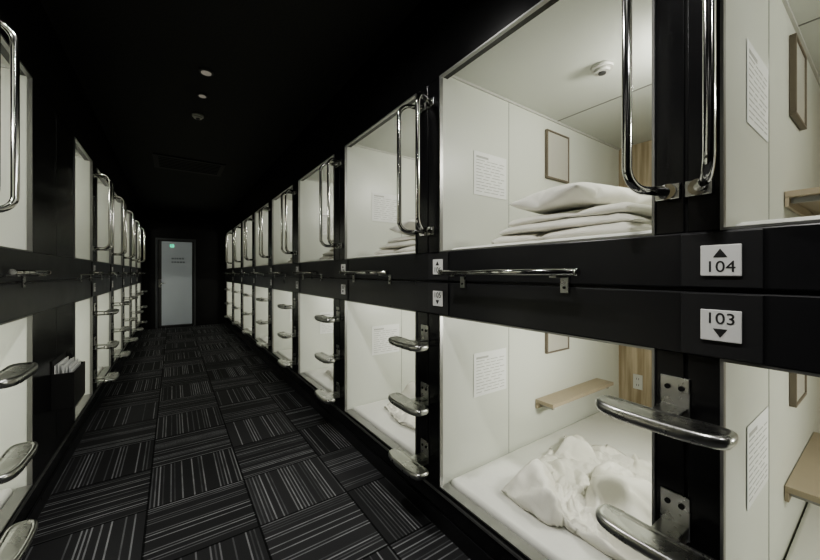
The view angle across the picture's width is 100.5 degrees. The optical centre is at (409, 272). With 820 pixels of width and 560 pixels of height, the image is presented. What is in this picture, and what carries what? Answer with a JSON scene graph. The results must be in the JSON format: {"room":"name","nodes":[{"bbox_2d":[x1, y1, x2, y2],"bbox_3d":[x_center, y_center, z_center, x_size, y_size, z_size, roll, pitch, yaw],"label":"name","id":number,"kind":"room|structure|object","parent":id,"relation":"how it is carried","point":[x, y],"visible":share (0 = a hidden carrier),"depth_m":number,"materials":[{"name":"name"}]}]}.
{"room":"capsule hotel corridor","nodes":[
{"label":"capsule hotel corridor","id":0,"kind":"room"},
{"bbox_2d":[141,208,225,328],"bbox_3d":[-5.714,-0.100,8.694,6.380,2.900,0.100,0,0,-35],"label":"wall","id":1,"kind":"structure","parent":0,"point":[209,230],"depth_m":8.82,"materials":[{"name":"black"}]},
{"bbox_2d":[155,238,195,328],"bbox_3d":[-5.857,0.245,8.540,0.830,2.210,0.149,0,0,-35],"label":"door frame","id":2,"kind":"structure","parent":1,"relation":"in","point":[158,283],"depth_m":8.30,"materials":[{"name":"grey"}]},
{"bbox_2d":[158,240,193,327],"bbox_3d":[-5.865,0.263,8.552,0.740,2.155,0.051,0,0,-35],"label":"door","id":3,"kind":"structure","parent":2,"relation":"attached to","point":[175,297],"depth_m":8.53,"materials":[{"name":"metal"}]},
{"bbox_2d":[40,0,421,214],"bbox_3d":[-2.047,-1.590,3.418,6.380,0.080,12.950,0,0,-35],"label":"ceiling","id":4,"kind":"structure","parent":0,"point":[275,65],"depth_m":2.64,"materials":[{"name":"black"}]},
{"bbox_2d":[152,153,225,176],"bbox_3d":[-3.174,-1.540,4.918,0.840,0.017,0.700,0,0,-35],"label":"ceiling air vent","id":5,"kind":"object","parent":4,"relation":"in","point":[162,161],"depth_m":4.86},
{"bbox_2d":[192,113,203,119],"bbox_3d":[-2.079,-1.528,3.341,0.100,0.040,0.100,0,0,-35],"label":"smoke detector","id":6,"kind":"object","parent":4,"relation":"attached to","point":[197,116],"depth_m":3.32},
{"bbox_2d":[199,68,213,76],"bbox_3d":[-1.568,-1.542,2.624,0.100,0.014,0.100,0,0,-35],"label":"recessed light","id":7,"kind":"object","parent":4,"relation":"in","point":[204,71],"depth_m":2.61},
{"bbox_2d":[22,323,470,559],"bbox_3d":[-2.047,1.390,3.418,6.380,0.080,12.950,0,0,-35],"label":"floor","id":8,"kind":"structure","parent":0,"point":[198,449],"depth_m":2.23,"materials":[{"name":"carpet"}]},
{"bbox_2d":[0,0,144,539],"bbox_3d":[-3.594,-0.100,4.170,0.197,2.898,9.750,0,0,-35],"label":"capsule front frame","id":9,"kind":"object","parent":8,"relation":"on","point":[62,109],"depth_m":2.13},
{"bbox_2d":[0,34,32,251],"bbox_3d":[-2.653,-0.565,0.957,2.036,1.050,0.720,0,0,-35],"label":"capsule","id":10,"kind":"object","parent":9,"relation":"attached to","point":[16,224],"visible":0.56,"depth_m":1.79,"materials":[{"name":"plastic"}]},
{"bbox_2d":[0,314,32,533],"bbox_3d":[-2.653,0.685,0.957,2.036,1.030,0.720,0,0,-35],"label":"capsule","id":11,"kind":"object","parent":9,"relation":"attached to","point":[16,335],"visible":0.58,"depth_m":1.78,"materials":[{"name":"plastic"}]},
{"bbox_2d":[0,488,11,509],"bbox_3d":[-2.666,1.142,0.948,1.935,0.074,0.668,0,0,-35],"label":"mattress","id":12,"kind":"object","parent":11,"relation":"on","point":[5,494],"visible":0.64,"depth_m":1.71,"materials":[{"name":"white"}]},
{"bbox_2d":[0,519,37,559],"bbox_3d":[-1.518,0.996,1.252,0.174,0.121,0.304,0,0,-35],"label":"step","id":13,"kind":"structure","parent":9,"relation":"attached to","point":[15,542],"depth_m":1.30,"materials":[{"name":"silver metal"}]},
{"bbox_2d":[0,441,37,484],"bbox_3d":[-1.518,0.675,1.252,0.174,0.121,0.304,0,0,-35],"label":"step","id":14,"kind":"structure","parent":9,"relation":"attached to","point":[15,458],"depth_m":1.27,"materials":[{"name":"silver metal"}]},
{"bbox_2d":[0,362,37,388],"bbox_3d":[-1.518,0.350,1.252,0.174,0.121,0.304,0,0,-35],"label":"step","id":15,"kind":"structure","parent":9,"relation":"attached to","point":[12,375],"depth_m":1.26,"materials":[{"name":"silver metal"}]},
{"bbox_2d":[0,269,51,287],"bbox_3d":[-1.778,0.028,1.565,0.088,0.088,0.488,0,0,-35],"label":"guard rail","id":16,"kind":"object","parent":9,"relation":"attached to","point":[11,272],"visible":1,"depth_m":1.55,"materials":[{"name":"silver metal"}]},
{"bbox_2d":[51,352,84,410],"bbox_3d":[-2.269,0.703,2.271,0.104,0.305,0.330,0,0,-35],"label":"brochure holder","id":17,"kind":"object","parent":9,"relation":"attached to","point":[67,375],"visible":1,"depth_m":2.16,"materials":[{"name":"black plastic"}]},
{"bbox_2d":[74,137,92,260],"bbox_3d":[-3.594,-0.565,2.312,2.036,1.050,0.740,0,0,-35],"label":"capsule","id":18,"kind":"object","parent":9,"relation":"attached to","point":[83,169],"visible":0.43,"depth_m":3.14,"materials":[{"name":"plastic"}]},
{"bbox_2d":[74,297,92,420],"bbox_3d":[-3.594,0.685,2.312,2.036,1.030,0.740,0,0,-35],"label":"capsule","id":19,"kind":"object","parent":9,"relation":"attached to","point":[83,309],"visible":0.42,"depth_m":3.15,"materials":[{"name":"plastic"}]},
{"bbox_2d":[80,271,103,281],"bbox_3d":[-2.720,0.028,2.920,0.088,0.088,0.502,0,0,-35],"label":"guard rail","id":20,"kind":"object","parent":9,"relation":"attached to","point":[90,272],"visible":1,"depth_m":2.82,"materials":[{"name":"silver metal"}]},
{"bbox_2d":[96,168,110,263],"bbox_3d":[-4.188,-0.565,3.166,2.036,1.050,0.960,0,0,-35],"label":"capsule","id":21,"kind":"object","parent":9,"relation":"attached to","point":[101,190],"visible":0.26,"depth_m":4.07,"materials":[{"name":"plastic"}]},
{"bbox_2d":[96,291,110,386],"bbox_3d":[-4.188,0.685,3.166,2.036,1.030,0.960,0,0,-35],"label":"capsule","id":22,"kind":"object","parent":9,"relation":"attached to","point":[103,301],"visible":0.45,"depth_m":4.08,"materials":[{"name":"plastic"}]},
{"bbox_2d":[94,369,118,382],"bbox_3d":[-2.970,0.996,3.341,0.174,0.121,0.304,0,0,-35],"label":"step","id":23,"kind":"structure","parent":9,"relation":"attached to","point":[112,376],"depth_m":3.30,"materials":[{"name":"silver metal"}]},
{"bbox_2d":[94,336,118,349],"bbox_3d":[-2.970,0.675,3.341,0.174,0.121,0.304,0,0,-35],"label":"step","id":24,"kind":"structure","parent":9,"relation":"attached to","point":[111,344],"depth_m":3.29,"materials":[{"name":"silver metal"}]},
{"bbox_2d":[94,303,118,315],"bbox_3d":[-2.970,0.350,3.341,0.174,0.121,0.304,0,0,-35],"label":"step","id":25,"kind":"structure","parent":9,"relation":"attached to","point":[109,311],"depth_m":3.28,"materials":[{"name":"silver metal"}]},
{"bbox_2d":[101,271,119,279],"bbox_3d":[-3.314,0.028,3.774,0.088,0.088,0.656,0,0,-35],"label":"guard rail","id":26,"kind":"object","parent":9,"relation":"attached to","point":[109,272],"visible":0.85,"depth_m":3.57,"materials":[{"name":"silver metal"}]},
{"bbox_2d":[113,192,122,265],"bbox_3d":[-4.844,-0.565,4.110,2.036,1.050,0.960,0,0,-35],"label":"capsule","id":27,"kind":"object","parent":9,"relation":"attached to","point":[118,207],"visible":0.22,"depth_m":5.04,"materials":[{"name":"plastic"}]},
{"bbox_2d":[113,288,122,361],"bbox_3d":[-4.844,0.685,4.110,2.036,1.030,0.960,0,0,-35],"label":"capsule","id":28,"kind":"object","parent":9,"relation":"attached to","point":[117,294],"visible":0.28,"depth_m":5.03,"materials":[{"name":"white laminate"}]},
{"bbox_2d":[112,348,130,357],"bbox_3d":[-3.627,0.996,4.286,0.174,0.121,0.304,0,0,-35],"label":"step","id":29,"kind":"structure","parent":9,"relation":"attached to","point":[124,354],"depth_m":4.24,"materials":[{"name":"silver metal"}]},
{"bbox_2d":[112,322,130,331],"bbox_3d":[-3.627,0.675,4.286,0.174,0.121,0.304,0,0,-35],"label":"step","id":30,"kind":"structure","parent":9,"relation":"attached to","point":[124,328],"depth_m":4.24,"materials":[{"name":"silver metal"}]},
{"bbox_2d":[112,296,130,305],"bbox_3d":[-3.627,0.350,4.286,0.174,0.121,0.304,0,0,-35],"label":"step","id":31,"kind":"structure","parent":9,"relation":"attached to","point":[122,303],"depth_m":4.23,"materials":[{"name":"silver metal"}]},
{"bbox_2d":[124,213,130,266],"bbox_3d":[-5.501,-0.565,5.055,2.036,1.050,0.960,0,0,-35],"label":"capsule","id":32,"kind":"object","parent":9,"relation":"attached to","point":[127,262],"visible":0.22,"depth_m":6.00,"materials":[{"name":"plastic"}]},
{"bbox_2d":[124,285,130,345],"bbox_3d":[-5.501,0.685,5.055,2.036,1.030,0.960,0,0,-35],"label":"capsule","id":33,"kind":"object","parent":9,"relation":"attached to","point":[127,290],"visible":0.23,"depth_m":5.99,"materials":[{"name":"white laminate"}]},
{"bbox_2d":[123,335,137,342],"bbox_3d":[-4.283,0.996,5.230,0.174,0.121,0.304,0,0,-35],"label":"step","id":34,"kind":"structure","parent":9,"relation":"attached to","point":[133,339],"depth_m":5.19,"materials":[{"name":"silver metal"}]},
{"bbox_2d":[123,313,137,321],"bbox_3d":[-4.283,0.675,5.230,0.174,0.121,0.304,0,0,-35],"label":"step","id":35,"kind":"structure","parent":9,"relation":"attached to","point":[131,318],"depth_m":5.19,"materials":[{"name":"silver metal"}]},
{"bbox_2d":[131,216,135,267],"bbox_3d":[-6.157,-0.565,5.999,2.036,1.050,0.960,0,0,-35],"label":"capsule","id":36,"kind":"object","parent":9,"relation":"attached to","point":[133,263],"visible":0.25,"depth_m":6.93,"materials":[{"name":"plastic"}]},
{"bbox_2d":[131,284,135,334],"bbox_3d":[-6.157,0.685,5.999,2.036,1.030,0.960,0,0,-35],"label":"capsule","id":37,"kind":"object","parent":9,"relation":"attached to","point":[133,287],"visible":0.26,"depth_m":6.93,"materials":[{"name":"plastic"}]},
{"bbox_2d":[137,283,140,326],"bbox_3d":[-6.833,0.685,6.972,2.036,1.030,1.030,0,0,-35],"label":"capsule","id":38,"kind":"object","parent":9,"relation":"attached to","point":[138,284],"visible":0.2,"depth_m":7.93,"materials":[{"name":"plastic"}]},
{"bbox_2d":[137,224,140,267],"bbox_3d":[-6.833,-0.565,6.972,2.036,1.050,1.030,0,0,-35],"label":"capsule","id":39,"kind":"object","parent":9,"relation":"attached to","point":[138,264],"visible":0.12,"depth_m":7.93,"materials":[{"name":"plastic"}]},
{"bbox_2d":[225,0,819,559],"bbox_3d":[-1.741,-0.100,4.453,0.197,2.898,11.400,0,0,-35],"label":"capsule front frame","id":40,"kind":"object","parent":8,"relation":"on","point":[645,291],"depth_m":1.20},
{"bbox_2d":[226,281,231,319],"bbox_3d":[-3.695,0.685,9.123,2.036,1.030,1.080,0,0,-35],"label":"capsule","id":41,"kind":"object","parent":40,"relation":"attached to","point":[228,284],"visible":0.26,"depth_m":9.01,"materials":[{"name":"plastic"}]},
{"bbox_2d":[226,230,231,268],"bbox_3d":[-3.695,-0.565,9.123,2.036,1.050,1.080,0,0,-35],"label":"capsule","id":42,"kind":"object","parent":40,"relation":"attached to","point":[228,266],"visible":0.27,"depth_m":9.01,"materials":[{"name":"plastic"}]},
{"bbox_2d":[233,282,240,326],"bbox_3d":[-2.976,0.685,8.088,2.036,1.030,1.060,0,0,-35],"label":"capsule","id":43,"kind":"object","parent":40,"relation":"attached to","point":[236,286],"visible":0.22,"depth_m":7.96,"materials":[{"name":"plastic"}]},
{"bbox_2d":[233,223,240,267],"bbox_3d":[-2.976,-0.565,8.088,2.036,1.050,1.060,0,0,-35],"label":"capsule","id":44,"kind":"object","parent":40,"relation":"attached to","point":[238,230],"visible":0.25,"depth_m":7.99,"materials":[{"name":"plastic"}]},
{"bbox_2d":[242,215,251,267],"bbox_3d":[-2.263,-0.565,7.061,2.036,1.050,1.060,0,0,-35],"label":"capsule","id":45,"kind":"object","parent":40,"relation":"attached to","point":[245,263],"visible":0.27,"depth_m":6.95,"materials":[{"name":"plastic"}]},
{"bbox_2d":[242,284,252,336],"bbox_3d":[-2.263,0.685,7.061,2.036,1.030,1.060,0,0,-35],"label":"capsule","id":46,"kind":"object","parent":40,"relation":"attached to","point":[246,289],"visible":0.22,"depth_m":6.94,"materials":[{"name":"white laminate"}]},
{"bbox_2d":[255,286,268,348],"bbox_3d":[-1.549,0.685,6.035,2.036,1.030,1.060,0,0,-35],"label":"capsule","id":47,"kind":"object","parent":40,"relation":"attached to","point":[261,308],"visible":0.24,"depth_m":5.92,"materials":[{"name":"white laminate"}]},
{"bbox_2d":[255,203,268,266],"bbox_3d":[-1.549,-0.565,6.035,2.036,1.050,1.060,0,0,-35],"label":"capsule","id":48,"kind":"object","parent":40,"relation":"attached to","point":[258,260],"visible":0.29,"depth_m":5.92,"materials":[{"name":"plastic"}]},
{"bbox_2d":[256,337,269,346],"bbox_3d":[-2.110,0.996,4.914,0.174,0.121,0.304,0,0,-35],"label":"step","id":49,"kind":"structure","parent":40,"relation":"attached to","point":[259,344],"depth_m":4.90,"materials":[{"name":"silver metal"}]},
{"bbox_2d":[256,315,269,324],"bbox_3d":[-2.110,0.675,4.914,0.174,0.121,0.304,0,0,-35],"label":"step","id":50,"kind":"structure","parent":40,"relation":"attached to","point":[260,322],"depth_m":4.88,"materials":[{"name":"silver metal"}]},
{"bbox_2d":[272,185,292,264],"bbox_3d":[-0.839,-0.565,5.013,2.036,1.050,1.050,0,0,-35],"label":"capsule","id":51,"kind":"object","parent":40,"relation":"attached to","point":[278,256],"visible":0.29,"depth_m":4.90,"materials":[{"name":"plastic"}]},
{"bbox_2d":[272,289,292,368],"bbox_3d":[-0.839,0.685,5.013,2.036,1.030,1.050,0,0,-35],"label":"capsule","id":52,"kind":"object","parent":40,"relation":"attached to","point":[281,322],"visible":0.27,"depth_m":4.90,"materials":[{"name":"white laminate"}]},
{"bbox_2d":[277,349,291,360],"bbox_3d":[-0.826,1.142,5.022,1.935,0.074,0.998,0,0,-35],"label":"mattress","id":53,"kind":"object","parent":52,"relation":"on","point":[287,353],"visible":0.13,"depth_m":4.68,"materials":[{"name":"white"}]},
{"bbox_2d":[277,354,295,367],"bbox_3d":[-1.402,0.996,3.896,0.174,0.121,0.304,0,0,-35],"label":"step","id":54,"kind":"structure","parent":40,"relation":"attached to","point":[283,363],"depth_m":3.90,"materials":[{"name":"silver metal"}]},
{"bbox_2d":[277,326,295,338],"bbox_3d":[-1.402,0.675,3.896,0.174,0.121,0.304,0,0,-35],"label":"step","id":55,"kind":"structure","parent":40,"relation":"attached to","point":[284,335],"depth_m":3.89,"materials":[{"name":"silver metal"}]},
{"bbox_2d":[277,298,295,308],"bbox_3d":[-1.402,0.350,3.896,0.174,0.121,0.304,0,0,-35],"label":"step","id":56,"kind":"structure","parent":40,"relation":"attached to","point":[281,306],"depth_m":3.88,"materials":[{"name":"silver metal"}]},
{"bbox_2d":[293,271,321,280],"bbox_3d":[-1.026,0.028,3.417,0.088,0.088,0.733,0,0,-35],"label":"guard rail","id":57,"kind":"object","parent":40,"relation":"attached to","point":[309,272],"visible":1,"depth_m":3.27,"materials":[{"name":"silver metal"}]},
{"bbox_2d":[298,154,333,262],"bbox_3d":[-0.126,-0.565,3.986,2.036,1.050,1.070,0,0,-35],"label":"capsule","id":58,"kind":"object","parent":40,"relation":"attached to","point":[310,248],"visible":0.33,"depth_m":3.89,"materials":[{"name":"plastic"}]},
{"bbox_2d":[322,213,332,234],"bbox_3d":[-0.932,-0.575,4.048,0.280,0.250,0.002,0,0,-35],"label":"paper notice","id":59,"kind":"object","parent":58,"relation":"attached to","point":[324,215],"visible":0.34,"depth_m":4.00,"materials":[{"name":"white"}]},
{"bbox_3d":[-0.113,-0.098,3.995,1.935,0.074,1.018,0,0,-35],"label":"mattress","id":60,"kind":"object","parent":58,"relation":"on","visible":0},
{"bbox_2d":[319,248,332,259],"bbox_3d":[-0.459,-0.222,3.718,0.936,0.171,0.745,0,0,-35],"label":"duvet","id":61,"kind":"object","parent":60,"relation":"on","point":[329,255],"visible":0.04,"depth_m":3.59,"materials":[{"name":"white fabric"}]},
{"bbox_2d":[298,293,333,392],"bbox_3d":[-0.126,0.685,3.986,2.036,1.030,1.070,0,0,-35],"label":"capsule","id":62,"kind":"object","parent":40,"relation":"attached to","point":[310,340],"visible":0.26,"depth_m":3.91,"materials":[{"name":"plastic"}]},
{"bbox_2d":[305,366,332,391],"bbox_3d":[-0.113,1.142,3.995,1.935,0.074,1.018,0,0,-35],"label":"mattress","id":63,"kind":"object","parent":62,"relation":"on","point":[319,376],"visible":0.12,"depth_m":3.60,"materials":[{"name":"white"}]},
{"bbox_2d":[320,312,332,333],"bbox_3d":[-0.932,0.585,4.048,0.280,0.250,0.002,0,0,-35],"label":"paper notice","id":64,"kind":"object","parent":62,"relation":"attached to","point":[324,327],"visible":0.34,"depth_m":4.01,"materials":[{"name":"white"}]},
{"bbox_2d":[314,382,339,403],"bbox_3d":[-0.683,0.996,2.861,0.174,0.121,0.304,0,0,-35],"label":"step","id":65,"kind":"structure","parent":40,"relation":"attached to","point":[322,395],"depth_m":2.85,"materials":[{"name":"silver metal"}]},
{"bbox_2d":[315,344,339,363],"bbox_3d":[-0.683,0.675,2.861,0.174,0.121,0.304,0,0,-35],"label":"step","id":66,"kind":"structure","parent":40,"relation":"attached to","point":[324,358],"depth_m":2.86,"materials":[{"name":"silver metal"}]},
{"bbox_2d":[315,307,339,322],"bbox_3d":[-0.683,0.350,2.861,0.174,0.121,0.304,0,0,-35],"label":"step","id":67,"kind":"structure","parent":40,"relation":"attached to","point":[322,318],"depth_m":2.85,"materials":[{"name":"silver metal"}]},
{"bbox_2d":[339,270,391,283],"bbox_3d":[-0.315,0.028,2.393,0.088,0.088,0.712,0,0,-35],"label":"guard rail","id":68,"kind":"object","parent":40,"relation":"attached to","point":[381,273],"visible":1,"depth_m":2.25,"materials":[{"name":"silver metal"}]},
{"bbox_2d":[345,93,416,259],"bbox_3d":[0.585,-0.565,2.964,2.036,1.050,1.040,0,0,-35],"label":"capsule","id":69,"kind":"object","parent":40,"relation":"attached to","point":[371,163],"visible":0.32,"depth_m":2.89,"materials":[{"name":"plastic"}]},
{"bbox_2d":[372,192,396,222],"bbox_3d":[-0.213,-0.575,3.013,0.280,0.250,0.002,0,0,-35],"label":"paper notice","id":70,"kind":"object","parent":69,"relation":"attached to","point":[384,206],"visible":0.98,"depth_m":3.00,"materials":[{"name":"white"}]},
{"bbox_2d":[354,251,414,257],"bbox_3d":[0.598,-0.098,2.973,1.935,0.074,0.988,0,0,-35],"label":"mattress","id":71,"kind":"object","parent":69,"relation":"on","point":[413,251],"visible":0.06,"depth_m":2.38,"materials":[{"name":"white"}]},
{"bbox_2d":[374,235,414,254],"bbox_3d":[0.251,-0.222,2.695,0.936,0.171,0.745,0,0,-35],"label":"duvet","id":72,"kind":"object","parent":71,"relation":"on","point":[402,244],"visible":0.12,"depth_m":2.51,"materials":[{"name":"white fabric"}]},
{"bbox_2d":[389,218,414,235],"bbox_3d":[0.213,-0.361,2.692,0.658,0.125,0.437,0,0,-22],"label":"pillow","id":73,"kind":"object","parent":72,"relation":"on","point":[410,224],"visible":0.15,"depth_m":2.48,"materials":[{"name":"white fabric"}]},
{"bbox_2d":[345,300,416,456],"bbox_3d":[0.585,0.685,2.964,2.036,1.030,1.040,0,0,-35],"label":"capsule","id":74,"kind":"object","parent":40,"relation":"attached to","point":[369,378],"visible":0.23,"depth_m":2.91,"materials":[{"name":"plastic"}]},
{"bbox_2d":[353,399,414,455],"bbox_3d":[0.598,1.142,2.973,1.935,0.074,0.988,0,0,-35],"label":"mattress","id":75,"kind":"object","parent":74,"relation":"on","point":[376,414],"visible":0.12,"depth_m":2.50,"materials":[{"name":"white"}]},
{"bbox_2d":[384,382,414,429],"bbox_3d":[0.296,1.009,2.706,0.892,0.188,0.759,0,0,-35],"label":"duvet","id":76,"kind":"object","parent":75,"relation":"on","point":[402,417],"visible":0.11,"depth_m":2.64,"materials":[{"name":"white fabric"}]},
{"bbox_2d":[372,324,398,354],"bbox_3d":[-0.213,0.585,3.013,0.280,0.250,0.002,0,0,-35],"label":"paper notice","id":77,"kind":"object","parent":74,"relation":"attached to","point":[380,334],"visible":0.88,"depth_m":3.00,"materials":[{"name":"white"}]},
{"bbox_2d":[388,438,428,479],"bbox_3d":[0.013,0.996,1.859,0.174,0.121,0.304,0,0,-35],"label":"step","id":78,"kind":"structure","parent":40,"relation":"attached to","point":[413,467],"depth_m":1.85,"materials":[{"name":"silver metal"}]},
{"bbox_2d":[388,382,428,416],"bbox_3d":[0.013,0.675,1.859,0.174,0.121,0.304,0,0,-35],"label":"step","id":79,"kind":"structure","parent":40,"relation":"attached to","point":[417,406],"depth_m":1.85,"materials":[{"name":"silver metal"}]},
{"bbox_2d":[388,324,428,351],"bbox_3d":[0.013,0.350,1.859,0.174,0.121,0.304,0,0,-35],"label":"step","id":80,"kind":"structure","parent":40,"relation":"attached to","point":[416,345],"depth_m":1.84,"materials":[{"name":"silver metal"}]},
{"bbox_2d":[433,259,442,274],"bbox_3d":[0.146,-0.032,1.789,0.006,0.080,0.080,0,0,-35],"label":"number sign","id":81,"kind":"object","parent":40,"relation":"attached to","point":[437,263],"depth_m":1.79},
{"bbox_2d":[433,291,442,306],"bbox_3d":[0.146,0.134,1.789,0.006,0.080,0.080,0,0,-35],"label":"number sign","id":82,"kind":"object","parent":40,"relation":"attached to","point":[437,295],"depth_m":1.78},
{"bbox_2d":[438,268,580,292],"bbox_3d":[0.370,0.028,1.407,0.088,0.088,0.698,0,0,-35],"label":"guard rail","id":83,"kind":"object","parent":40,"relation":"attached to","point":[564,275],"visible":1,"depth_m":1.26,"materials":[{"name":"silver metal"}]},
{"bbox_2d":[439,0,655,251],"bbox_3d":[1.270,-0.565,1.979,2.036,1.050,1.020,0,0,-35],"label":"capsule","id":84,"kind":"object","parent":40,"relation":"attached to","point":[538,78],"visible":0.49,"depth_m":1.92,"materials":[{"name":"plastic"}]},
{"bbox_2d":[474,150,505,199],"bbox_3d":[0.478,-0.575,2.020,0.280,0.250,0.002,0,0,-35],"label":"paper notice","id":85,"kind":"object","parent":84,"relation":"attached to","point":[489,170],"visible":1,"depth_m":2.01,"materials":[{"name":"white"}]},
{"bbox_2d":[452,230,651,249],"bbox_3d":[1.283,-0.098,1.988,1.935,0.074,0.968,0,0,-35],"label":"mattress","id":86,"kind":"object","parent":84,"relation":"on","point":[648,231],"visible":0.05,"depth_m":1.30,"materials":[{"name":"white"}]},
{"bbox_2d":[491,202,651,243],"bbox_3d":[0.936,-0.222,1.711,0.935,0.171,0.730,0,0,-35],"label":"duvet","id":87,"kind":"object","parent":86,"relation":"on","point":[623,217],"visible":0.56,"depth_m":1.38,"materials":[{"name":"white fabric"}]},
{"bbox_2d":[510,182,651,214],"bbox_3d":[0.898,-0.361,1.706,0.657,0.125,0.428,0,0,-22],"label":"pillow","id":88,"kind":"object","parent":87,"relation":"on","point":[578,195],"visible":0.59,"depth_m":1.53,"materials":[{"name":"white fabric"}]},
{"bbox_2d":[545,129,568,183],"bbox_3d":[1.037,-0.815,2.398,0.270,0.330,0.021,0,0,-35],"label":"framed mirror","id":89,"kind":"object","parent":84,"relation":"attached to","point":[556,144],"visible":1,"depth_m":2.38,"materials":[{"name":"brown mirror"}]},
{"bbox_2d":[591,60,612,76],"bbox_3d":[0.992,-1.048,1.761,0.100,0.040,0.100,0,0,-35],"label":"smoke detector","id":90,"kind":"object","parent":84,"relation":"attached to","point":[602,68],"visible":1,"depth_m":1.74,"materials":[{"name":"grey plastic"}]},
{"bbox_2d":[439,315,655,559],"bbox_3d":[1.270,0.685,1.979,2.036,1.030,1.020,0,0,-35],"label":"capsule","id":91,"kind":"object","parent":40,"relation":"attached to","point":[475,432],"visible":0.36,"depth_m":2.07,"materials":[{"name":"plastic"}]},
{"bbox_2d":[474,348,505,397],"bbox_3d":[0.478,0.585,2.020,0.280,0.250,0.002,0,0,-35],"label":"paper notice","id":92,"kind":"object","parent":91,"relation":"attached to","point":[489,366],"visible":1,"depth_m":2.01,"materials":[{"name":"white"}]},
{"bbox_2d":[451,412,651,559],"bbox_3d":[1.283,1.142,1.988,1.935,0.074,0.968,0,0,-35],"label":"mattress","id":93,"kind":"object","parent":91,"relation":"on","point":[482,485],"visible":0.2,"depth_m":1.83,"materials":[{"name":"white"}]},
{"bbox_2d":[500,434,651,559],"bbox_3d":[0.979,1.009,1.712,0.882,0.187,0.741,0,0,-43],"label":"duvet","id":94,"kind":"object","parent":93,"relation":"on","point":[565,485],"visible":0.73,"depth_m":1.63,"materials":[{"name":"white fabric"}]},
{"bbox_2d":[545,333,568,353],"bbox_3d":[1.037,0.385,2.398,0.270,0.330,0.021,0,0,-35],"label":"framed mirror","id":95,"kind":"object","parent":91,"relation":"attached to","point":[553,343],"visible":0.48,"depth_m":2.38,"materials":[{"name":"brown mirror"}]},
{"bbox_2d":[536,378,613,409],"bbox_3d":[1.200,0.869,2.444,0.800,0.062,0.128,0,0,-35],"label":"shelf","id":96,"kind":"object","parent":91,"relation":"attached to","point":[551,401],"visible":1,"depth_m":2.37,"materials":[{"name":"beige wood"}]},
{"bbox_2d":[633,374,642,389],"bbox_3d":[1.883,0.900,2.819,0.008,0.120,0.070,0,0,-35],"label":"power outlet","id":97,"kind":"object","parent":91,"relation":"attached to","point":[637,379],"visible":1,"depth_m":2.81,"materials":[{"name":"grey plastic"}]},
{"bbox_2d":[595,486,715,559],"bbox_3d":[0.674,0.675,0.909,0.174,0.121,0.304,0,0,-35],"label":"step","id":98,"kind":"structure","parent":40,"relation":"attached to","point":[667,538],"depth_m":0.93,"materials":[{"name":"silver metal"}]},
{"bbox_2d":[595,374,738,450],"bbox_3d":[0.674,0.350,0.909,0.174,0.121,0.304,0,0,-35],"label":"step","id":99,"kind":"structure","parent":40,"relation":"attached to","point":[671,418],"depth_m":0.89,"materials":[{"name":"silver metal"}]},
{"bbox_2d":[700,244,741,275],"bbox_3d":[0.788,-0.032,0.865,0.006,0.080,0.080,0,0,-35],"label":"number sign","id":100,"kind":"object","parent":40,"relation":"attached to","point":[725,259],"depth_m":0.86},
{"bbox_2d":[700,309,741,343],"bbox_3d":[0.788,0.134,0.865,0.006,0.080,0.080,0,0,-35],"label":"number sign","id":101,"kind":"object","parent":40,"relation":"attached to","point":[715,325],"depth_m":0.86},
{"bbox_2d":[720,0,819,229],"bbox_3d":[1.956,-0.565,0.991,2.036,1.050,1.175,0,0,-35],"label":"capsule","id":102,"kind":"object","parent":40,"relation":"attached to","point":[756,173],"visible":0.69,"depth_m":1.17,"materials":[{"name":"plastic"}]},
{"bbox_2d":[747,38,767,141],"bbox_3d":[1.120,-0.575,1.096,0.280,0.250,0.002,0,0,-35],"label":"paper notice","id":103,"kind":"object","parent":102,"relation":"attached to","point":[757,72],"visible":1,"depth_m":1.08,"materials":[{"name":"white"}]},
{"bbox_2d":[735,215,819,225],"bbox_3d":[1.969,-0.098,1.000,1.935,0.074,1.123,0,0,-35],"label":"mattress","id":104,"kind":"object","parent":102,"relation":"on","point":[816,216],"visible":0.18,"depth_m":0.84,"materials":[{"name":"white"}]},
{"bbox_2d":[789,33,806,130],"bbox_3d":[1.679,-0.815,1.474,0.270,0.330,0.021,0,0,-35],"label":"framed mirror","id":105,"kind":"object","parent":102,"relation":"attached to","point":[797,55],"visible":1,"depth_m":1.43,"materials":[{"name":"brown mirror"}]},
{"bbox_2d":[785,187,819,216],"bbox_3d":[1.842,-0.291,1.520,0.800,0.062,0.128,0,0,-35],"label":"shelf","id":106,"kind":"object","parent":102,"relation":"attached to","point":[803,202],"visible":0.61,"depth_m":1.34,"materials":[{"name":"beige wood"}]},
{"bbox_2d":[720,359,819,559],"bbox_3d":[1.956,0.685,0.991,2.036,1.030,1.175,0,0,-35],"label":"capsule","id":107,"kind":"object","parent":40,"relation":"attached to","point":[767,530],"visible":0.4,"depth_m":1.12,"materials":[{"name":"plastic"}]},
{"bbox_2d":[747,407,767,510],"bbox_3d":[1.120,0.585,1.096,0.280,0.250,0.002,0,0,-35],"label":"paper notice","id":108,"kind":"object","parent":107,"relation":"attached to","point":[757,431],"visible":1,"depth_m":1.08,"materials":[{"name":"white"}]},
{"bbox_2d":[789,373,806,407],"bbox_3d":[1.679,0.385,1.474,0.270,0.330,0.021,0,0,-35],"label":"framed mirror","id":109,"kind":"object","parent":107,"relation":"attached to","point":[797,382],"visible":0.45,"depth_m":1.41,"materials":[{"name":"brown mirror"}]},
{"bbox_2d":[785,432,819,505],"bbox_3d":[1.842,0.869,1.520,0.800,0.062,0.128,0,0,-35],"label":"shelf","id":110,"kind":"object","parent":107,"relation":"attached to","point":[803,483],"visible":1,"depth_m":1.40,"materials":[{"name":"beige wood"}]},
{"bbox_2d":[785,502,819,559],"bbox_3d":[1.969,1.142,1.000,1.935,0.074,1.123,0,0,-35],"label":"mattress","id":111,"kind":"object","parent":107,"relation":"on","point":[805,545],"visible":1,"depth_m":1.42,"materials":[{"name":"white"}]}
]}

